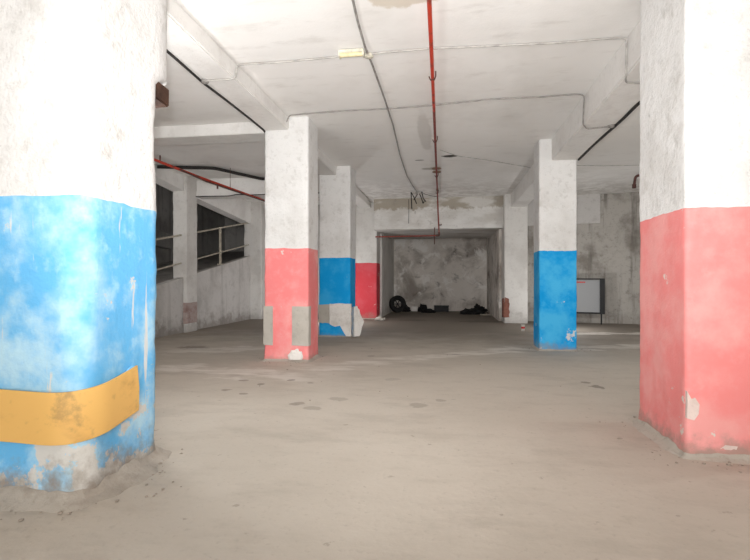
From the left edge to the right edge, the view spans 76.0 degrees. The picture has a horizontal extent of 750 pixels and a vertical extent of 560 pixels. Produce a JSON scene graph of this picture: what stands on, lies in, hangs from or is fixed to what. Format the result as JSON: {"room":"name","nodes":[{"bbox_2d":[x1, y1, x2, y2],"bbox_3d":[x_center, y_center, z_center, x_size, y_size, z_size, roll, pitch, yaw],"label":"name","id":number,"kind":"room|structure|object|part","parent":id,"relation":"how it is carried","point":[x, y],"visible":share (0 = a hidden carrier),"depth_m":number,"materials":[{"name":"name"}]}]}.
{"room":"parking garage","nodes":[
{"label":"parking garage","id":0,"kind":"room"},
{"bbox_2d":[155,184,224,263],"bbox_3d":[-8.134,-1.575,4.758,0.308,5.457,29.004,0,0,9],"label":"wall","id":1,"kind":"structure","parent":0,"point":[207,241],"depth_m":16.79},
{"bbox_2d":[155,256,250,337],"bbox_3d":[-4.270,0.166,9.013,0.140,1.968,10.760,0,0,9],"label":"wall","id":2,"kind":"structure","parent":0,"point":[223,291],"depth_m":11.32,"materials":[{"name":"paint"}]},
{"bbox_2d":[156,222,248,269],"bbox_3d":[-4.119,-0.559,9.921,0.100,2.161,7.408,0,0,9],"label":"handrail","id":3,"kind":"object","parent":2,"relation":"on","point":[219,228],"visible":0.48,"depth_m":11.75,"materials":[{"name":"metal"}]},
{"bbox_3d":[-4.378,-0.573,8.190,0.038,0.788,3.908,0,0,9],"label":"rail","id":4,"kind":"part","parent":3,"relation":"part of","materials":[{"name":"metal"}]},
{"bbox_3d":[-4.378,0.003,8.190,0.030,0.749,3.906,0,0,9],"label":"rail","id":5,"kind":"part","parent":3,"relation":"part of","materials":[{"name":"metal"}]},
{"bbox_3d":[-3.827,-0.840,11.869,0.045,0.935,0.045,0,0,9],"label":"post","id":6,"kind":"part","parent":3,"relation":"part of","materials":[{"name":"metal"}]},
{"bbox_3d":[-3.797,-1.326,12.067,0.038,0.627,3.068,0,0,9],"label":"rail","id":7,"kind":"part","parent":3,"relation":"part of","materials":[{"name":"metal"}]},
{"bbox_3d":[-3.797,-0.718,12.067,0.030,0.594,3.066,0,0,9],"label":"rail","id":8,"kind":"part","parent":3,"relation":"part of","materials":[{"name":"metal"}]},
{"bbox_2d":[225,216,243,250],"bbox_3d":[-4.324,-1.675,18.697,3.106,5.656,0.308,0,0,9],"label":"wall","id":9,"kind":"structure","parent":0,"point":[234,235],"depth_m":18.73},
{"bbox_2d":[318,205,319,317],"bbox_3d":[-2.011,-1.577,14.230,3.311,5.459,0.264,0,0,9],"label":"wall","id":10,"kind":"structure","parent":0,"point":[318,205],"depth_m":14.05,"materials":[{"name":"paint"}]},
{"bbox_2d":[0,311,749,559],"bbox_3d":[-0.173,1.104,3.565,16.600,0.012,29.000,0,0,9],"label":"floor","id":11,"kind":"structure","parent":0,"point":[515,464],"depth_m":2.91,"materials":[{"name":"concrete"}]},
{"bbox_2d":[0,0,171,513],"bbox_3d":[-1.708,-0.535,2.759,0.988,3.350,1.020,0,0,9],"label":"concrete pillar","id":12,"kind":"structure","parent":11,"relation":"on","point":[83,82],"depth_m":2.42,"materials":[{"name":"paint"}]},
{"bbox_2d":[173,176,196,332],"bbox_3d":[-4.083,-0.535,10.336,0.337,3.350,0.461,0,0,9],"label":"concrete pillar","id":13,"kind":"structure","parent":11,"relation":"on","point":[184,202],"depth_m":10.14,"materials":[{"name":"grey concrete"}]},
{"bbox_2d":[244,202,264,318],"bbox_3d":[-3.418,-0.535,13.811,0.540,3.350,0.541,0,0,9],"label":"concrete pillar","id":14,"kind":"structure","parent":11,"relation":"on","point":[254,232],"depth_m":13.55,"materials":[{"name":"grey concrete"}]},
{"bbox_2d":[261,116,321,361],"bbox_3d":[-1.165,-0.535,6.755,0.786,3.350,0.679,0,0,9],"label":"concrete pillar","id":15,"kind":"structure","parent":11,"relation":"on","point":[290,310],"depth_m":6.51,"materials":[{"name":"paint"}]},
{"bbox_2d":[318,166,355,337],"bbox_3d":[-0.745,-0.535,9.575,0.716,3.350,0.666,0,0,9],"label":"concrete pillar","id":16,"kind":"structure","parent":11,"relation":"on","point":[337,193],"depth_m":9.30,"materials":[{"name":"paint"}]},
{"bbox_2d":[352,306,363,336],"bbox_3d":[-0.337,0.805,9.387,0.229,0.601,0.152,0,0,-29],"label":"slab","id":17,"kind":"object","parent":11,"relation":"on","point":[357,320],"visible":0.96,"depth_m":9.34,"materials":[{"name":"white paint"}]},
{"bbox_2d":[355,202,379,318],"bbox_3d":[-0.204,-0.535,13.910,0.756,3.350,0.749,0,0,9],"label":"concrete pillar","id":18,"kind":"structure","parent":11,"relation":"on","point":[367,251],"depth_m":13.59,"materials":[{"name":"red paint"}]},
{"bbox_2d":[0,312,743,521],"bbox_3d":[1.162,1.097,9.329,5.515,0.013,15.386,0,0,9],"label":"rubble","id":19,"kind":"object","parent":11,"relation":"on","point":[60,512],"visible":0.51,"depth_m":2.85,"materials":[{"name":"grey concrete"}]},
{"bbox_2d":[374,316,384,319],"bbox_3d":[0.127,1.040,13.180,0.317,0.121,0.236,0,0,9],"label":"lump","id":20,"kind":"object","parent":11,"relation":"on","point":[378,317],"visible":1,"depth_m":13.11,"materials":[{"name":"white"}]},
{"bbox_2d":[389,295,405,312],"bbox_3d":[0.754,0.800,16.015,0.570,0.574,0.280,0,0,-17],"label":"tyre","id":21,"kind":"object","parent":11,"relation":"on","point":[393,299],"visible":1,"depth_m":15.96,"materials":[{"name":"black rubber"}]},
{"bbox_2d":[402,305,410,311],"bbox_3d":[1.086,0.970,16.768,0.332,0.260,0.316,0,0,9],"label":"bag","id":22,"kind":"object","parent":11,"relation":"on","point":[407,309],"visible":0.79,"depth_m":16.68,"materials":[{"name":"black plastic"}]},
{"bbox_2d":[411,306,417,310],"bbox_3d":[1.397,1.015,16.930,0.220,0.170,0.140,0,0,9],"label":"block","id":23,"kind":"object","parent":11,"relation":"on","point":[413,308],"visible":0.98,"depth_m":16.86,"materials":[{"name":"white paint"}]},
{"bbox_2d":[418,303,427,311],"bbox_3d":[1.665,0.958,16.727,0.371,0.283,0.380,0,0,9],"label":"bag","id":24,"kind":"object","parent":11,"relation":"on","point":[421,305],"visible":0.62,"depth_m":16.66,"materials":[{"name":"black plastic"}]},
{"bbox_2d":[421,308,435,312],"bbox_3d":[1.804,1.030,16.202,0.535,0.140,0.272,0,0,9],"label":"bag","id":25,"kind":"object","parent":11,"relation":"on","point":[429,310],"visible":1,"depth_m":16.14,"materials":[{"name":"black plastic"}]},
{"bbox_2d":[434,305,448,311],"bbox_3d":[2.319,0.995,16.741,0.530,0.210,0.350,0,0,9],"label":"crate","id":26,"kind":"object","parent":11,"relation":"on","point":[438,308],"visible":0.94,"depth_m":16.59,"materials":[{"name":"black plastic"}]},
{"bbox_3d":[2.319,0.905,16.741,0.530,0.030,0.350,0,0,9],"label":"lid","id":27,"kind":"part","parent":26,"relation":"part of","materials":[{"name":"black plastic"}]},
{"bbox_2d":[460,308,483,314],"bbox_3d":[3.134,0.998,15.464,0.818,0.204,0.424,0,0,9],"label":"tarp","id":28,"kind":"object","parent":11,"relation":"on","point":[476,311],"visible":0.95,"depth_m":15.32,"materials":[{"name":"black plastic"}]},
{"bbox_2d":[470,303,487,312],"bbox_3d":[3.454,0.939,15.958,0.568,0.322,0.499,0,0,-13],"label":"tarp","id":29,"kind":"object","parent":11,"relation":"on","point":[482,308],"visible":0.38,"depth_m":15.86,"materials":[{"name":"black plastic"}]},
{"bbox_2d":[501,194,527,322],"bbox_3d":[3.663,-0.535,12.737,0.615,3.350,1.029,0,0,9],"label":"concrete pillar","id":30,"kind":"structure","parent":11,"relation":"on","point":[514,264],"depth_m":12.26,"materials":[{"name":"white paint"}]},
{"bbox_2d":[531,139,579,351],"bbox_3d":[2.891,-0.535,7.733,0.670,3.350,0.587,0,0,9],"label":"concrete pillar","id":31,"kind":"structure","parent":11,"relation":"on","point":[555,182],"depth_m":7.49,"materials":[{"name":"paint"}]},
{"bbox_2d":[576,278,604,324],"bbox_3d":[5.248,0.530,11.971,0.870,1.140,0.120,0,0,21],"label":"panel frame","id":32,"kind":"object","parent":11,"relation":"on","point":[590,291],"visible":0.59,"depth_m":11.91,"materials":[{"name":"grey"}]},
{"bbox_3d":[5.216,-0.025,11.983,0.800,0.030,0.045,0,0,21],"label":"frame","id":33,"kind":"part","parent":32,"relation":"part of","materials":[{"name":"black plastic"}]},
{"bbox_3d":[5.216,0.820,11.983,0.800,0.035,0.050,0,0,21],"label":"frame","id":34,"kind":"part","parent":32,"relation":"part of","materials":[{"name":"black plastic"}]},
{"bbox_3d":[5.603,0.400,11.834,0.110,0.880,0.120,0,0,21],"label":"frame","id":35,"kind":"part","parent":32,"relation":"part of","materials":[{"name":"black plastic"}]},
{"bbox_2d":[632,0,749,464],"bbox_3d":[2.308,-0.535,3.305,0.830,3.350,0.929,0,0,9],"label":"concrete pillar","id":36,"kind":"structure","parent":11,"relation":"on","point":[694,166],"depth_m":2.98,"materials":[{"name":"paint"}]},
{"bbox_2d":[380,234,393,316],"bbox_3d":[0.170,-0.525,15.803,0.564,3.367,3.202,0,0,9],"label":"wall","id":37,"kind":"structure","parent":0,"point":[386,244],"depth_m":15.25,"materials":[{"name":"grey concrete"}]},
{"bbox_2d":[154,0,640,204],"bbox_3d":[1.460,-2.350,3.319,13.313,0.315,29.015,0,0,9],"label":"ceiling","id":38,"kind":"structure","parent":0,"point":[247,31],"depth_m":5.43,"materials":[{"name":"white concrete"}]},
{"bbox_2d":[154,122,264,145],"bbox_3d":[-2.954,-2.125,7.066,3.060,0.176,0.404,0,0,9],"label":"ceiling beam","id":39,"kind":"structure","parent":38,"relation":"attached to","point":[239,132],"depth_m":6.83,"materials":[{"name":"white concrete"}]},
{"bbox_2d":[154,155,264,201],"bbox_3d":[-2.777,-1.955,9.599,0.128,0.510,9.174,0,0,12],"label":"pipe","id":40,"kind":"object","parent":38,"relation":"hanging from","point":[217,184],"visible":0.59,"depth_m":8.59,"materials":[{"name":"red metal"}]},
{"bbox_2d":[157,165,264,179],"bbox_3d":[-2.861,-2.155,9.696,2.810,0.074,0.556,0,0,-28],"label":"power cable","id":41,"kind":"object","parent":38,"relation":"attached to","point":[158,166],"visible":0.83,"depth_m":9.26,"materials":[{"name":"black rubber"}]},
{"bbox_2d":[196,175,318,198],"bbox_3d":[-2.442,-2.020,10.478,3.062,0.385,0.408,0,0,9],"label":"ceiling beam","id":42,"kind":"structure","parent":38,"relation":"attached to","point":[247,185],"depth_m":10.39,"materials":[{"name":"white concrete"}]},
{"bbox_2d":[196,192,318,196],"bbox_3d":[-2.450,-1.829,10.259,2.950,0.048,0.035,0,0,9],"label":"power cable","id":43,"kind":"object","parent":42,"relation":"attached to","point":[318,192],"visible":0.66,"depth_m":10.37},
{"bbox_2d":[167,0,370,207],"bbox_3d":[-1.619,-2.123,4.591,0.347,0.186,18.607,0,0,9],"label":"ceiling beam","id":44,"kind":"structure","parent":38,"relation":"attached to","point":[186,39],"depth_m":4.77,"materials":[{"name":"white concrete"}]},
{"bbox_2d":[201,78,208,83],"bbox_3d":[-1.734,-2.022,4.891,0.084,0.036,0.084,0,0,9],"label":"junction box","id":45,"kind":"object","parent":44,"relation":"attached to","point":[204,81],"visible":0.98,"depth_m":4.86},
{"bbox_2d":[167,50,264,132],"bbox_3d":[-2.115,-2.035,2.507,0.039,0.056,8.316,0,0,9],"label":"power cable","id":46,"kind":"object","parent":44,"relation":"attached to","point":[168,52],"visible":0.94,"depth_m":5.07,"materials":[{"name":"black rubber"}]},
{"bbox_2d":[338,48,364,58],"bbox_3d":[-0.223,-2.156,4.584,0.248,0.063,0.095,0,0,9],"label":"ceiling light","id":47,"kind":"object","parent":38,"relation":"attached to","point":[356,52],"visible":1,"depth_m":4.55,"materials":[{"name":"white plastic"}]},
{"bbox_2d":[365,52,372,58],"bbox_3d":[-0.061,-2.174,4.661,0.094,0.036,0.094,0,0,9],"label":"junction box","id":48,"kind":"object","parent":38,"relation":"attached to","point":[369,56],"visible":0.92,"depth_m":4.63,"materials":[{"name":"white plastic"}]},
{"bbox_2d":[352,0,417,192],"bbox_3d":[0.258,-2.175,6.777,0.143,0.032,10.481,0,0,8],"label":"power cable","id":49,"kind":"object","parent":38,"relation":"attached to","point":[353,1],"visible":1,"depth_m":5.09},
{"bbox_2d":[375,0,441,243],"bbox_3d":[-0.328,-1.577,4.545,1.843,1.255,16.891,0,0,9],"label":"pipe","id":50,"kind":"object","parent":38,"relation":"hanging from","point":[429,2],"visible":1,"depth_m":5.77,"materials":[{"name":"red metal"}]},
{"bbox_2d":[411,191,425,208],"bbox_3d":[1.082,-1.995,11.972,0.392,0.430,0.060,0,0,9],"label":"cable tangle","id":51,"kind":"object","parent":38,"relation":"hanging from","point":[420,192],"visible":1,"depth_m":11.96,"materials":[{"name":"metal"}]},
{"bbox_2d":[206,37,639,83],"bbox_3d":[0.454,-2.017,4.585,4.434,0.351,0.268,0,0,5],"label":"cable conduit","id":52,"kind":"object","parent":38,"relation":"attached to","point":[624,38],"visible":0.94,"depth_m":4.50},
{"bbox_2d":[374,196,502,238],"bbox_3d":[1.885,-1.789,14.288,3.443,0.858,2.997,0,0,9],"label":"ceiling beam","id":53,"kind":"structure","parent":38,"relation":"attached to","point":[459,217],"depth_m":12.86,"materials":[{"name":"paint"}]},
{"bbox_2d":[286,94,607,128],"bbox_3d":[0.832,-2.017,6.006,4.080,0.351,0.278,0,0,9],"label":"cable conduit","id":54,"kind":"object","parent":38,"relation":"attached to","point":[563,94],"visible":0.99,"depth_m":5.87,"materials":[{"name":"grey plastic"}]},
{"bbox_2d":[441,150,529,167],"bbox_3d":[2.022,-2.185,8.759,2.308,0.022,0.139,0,0,-33],"label":"power cable","id":55,"kind":"object","parent":38,"relation":"attached to","point":[441,150],"visible":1,"depth_m":8.71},
{"bbox_2d":[528,194,599,225],"bbox_3d":[4.868,-1.830,12.607,1.893,0.760,0.167,0,0,19],"label":"ceiling beam","id":56,"kind":"structure","parent":38,"relation":"attached to","point":[588,205],"depth_m":12.33,"materials":[{"name":"paint"}]},
{"bbox_2d":[511,22,640,206],"bbox_3d":[2.376,-2.038,3.688,0.387,0.355,18.004,0,0,9],"label":"ceiling beam","id":57,"kind":"structure","parent":38,"relation":"attached to","point":[609,98],"depth_m":5.43,"materials":[{"name":"white concrete"}]},
{"bbox_2d":[578,101,639,160],"bbox_3d":[2.411,-1.863,2.560,0.043,0.049,9.780,0,0,9],"label":"power cable","id":58,"kind":"object","parent":57,"relation":"attached to","point":[637,104],"visible":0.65,"depth_m":5.87,"materials":[{"name":"black rubber"}]},
{"bbox_2d":[577,165,638,165],"bbox_3d":[5.903,-2.187,9.054,5.021,0.015,0.121,0,0,3],"label":"power cable","id":59,"kind":"object","parent":38,"relation":"attached to","point":[577,165],"visible":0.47,"depth_m":9.17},
{"bbox_2d":[632,174,638,188],"bbox_3d":[5.827,-2.060,9.556,1.277,0.320,0.078,0,0,39],"label":"pipe","id":60,"kind":"object","parent":38,"relation":"hanging from","point":[637,175],"visible":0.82,"depth_m":9.90,"materials":[{"name":"red metal"}]},
{"bbox_2d":[394,238,486,310],"bbox_3d":[2.378,-0.527,17.212,4.614,3.366,0.268,0,0,9],"label":"wall","id":61,"kind":"structure","parent":0,"point":[452,272],"depth_m":17.09,"materials":[{"name":"grey concrete"}]},
{"bbox_2d":[487,229,501,320],"bbox_3d":[3.939,-0.525,14.865,0.634,3.364,3.943,0,0,9],"label":"wall","id":62,"kind":"structure","parent":0,"point":[494,243],"depth_m":14.08,"materials":[{"name":"grey concrete"}]},
{"bbox_2d":[528,192,640,323],"bbox_3d":[6.691,-0.535,12.099,5.772,3.370,0.408,0,0,21],"label":"wall","id":63,"kind":"structure","parent":0,"point":[609,249],"depth_m":12.20,"materials":[{"name":"grey paint"}]},
{"bbox_3d":[-6.512,-4.400,4.516,2.984,0.205,29.003,0,0,9],"label":"ceiling","id":64,"kind":"structure","parent":0,"visible":0},
{"bbox_2d":[154,164,250,223],"bbox_3d":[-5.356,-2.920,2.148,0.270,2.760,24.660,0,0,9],"label":"ceiling beam","id":65,"kind":"structure","parent":64,"relation":"attached to","point":[237,209],"depth_m":11.64,"materials":[{"name":"white concrete"}]}
]}

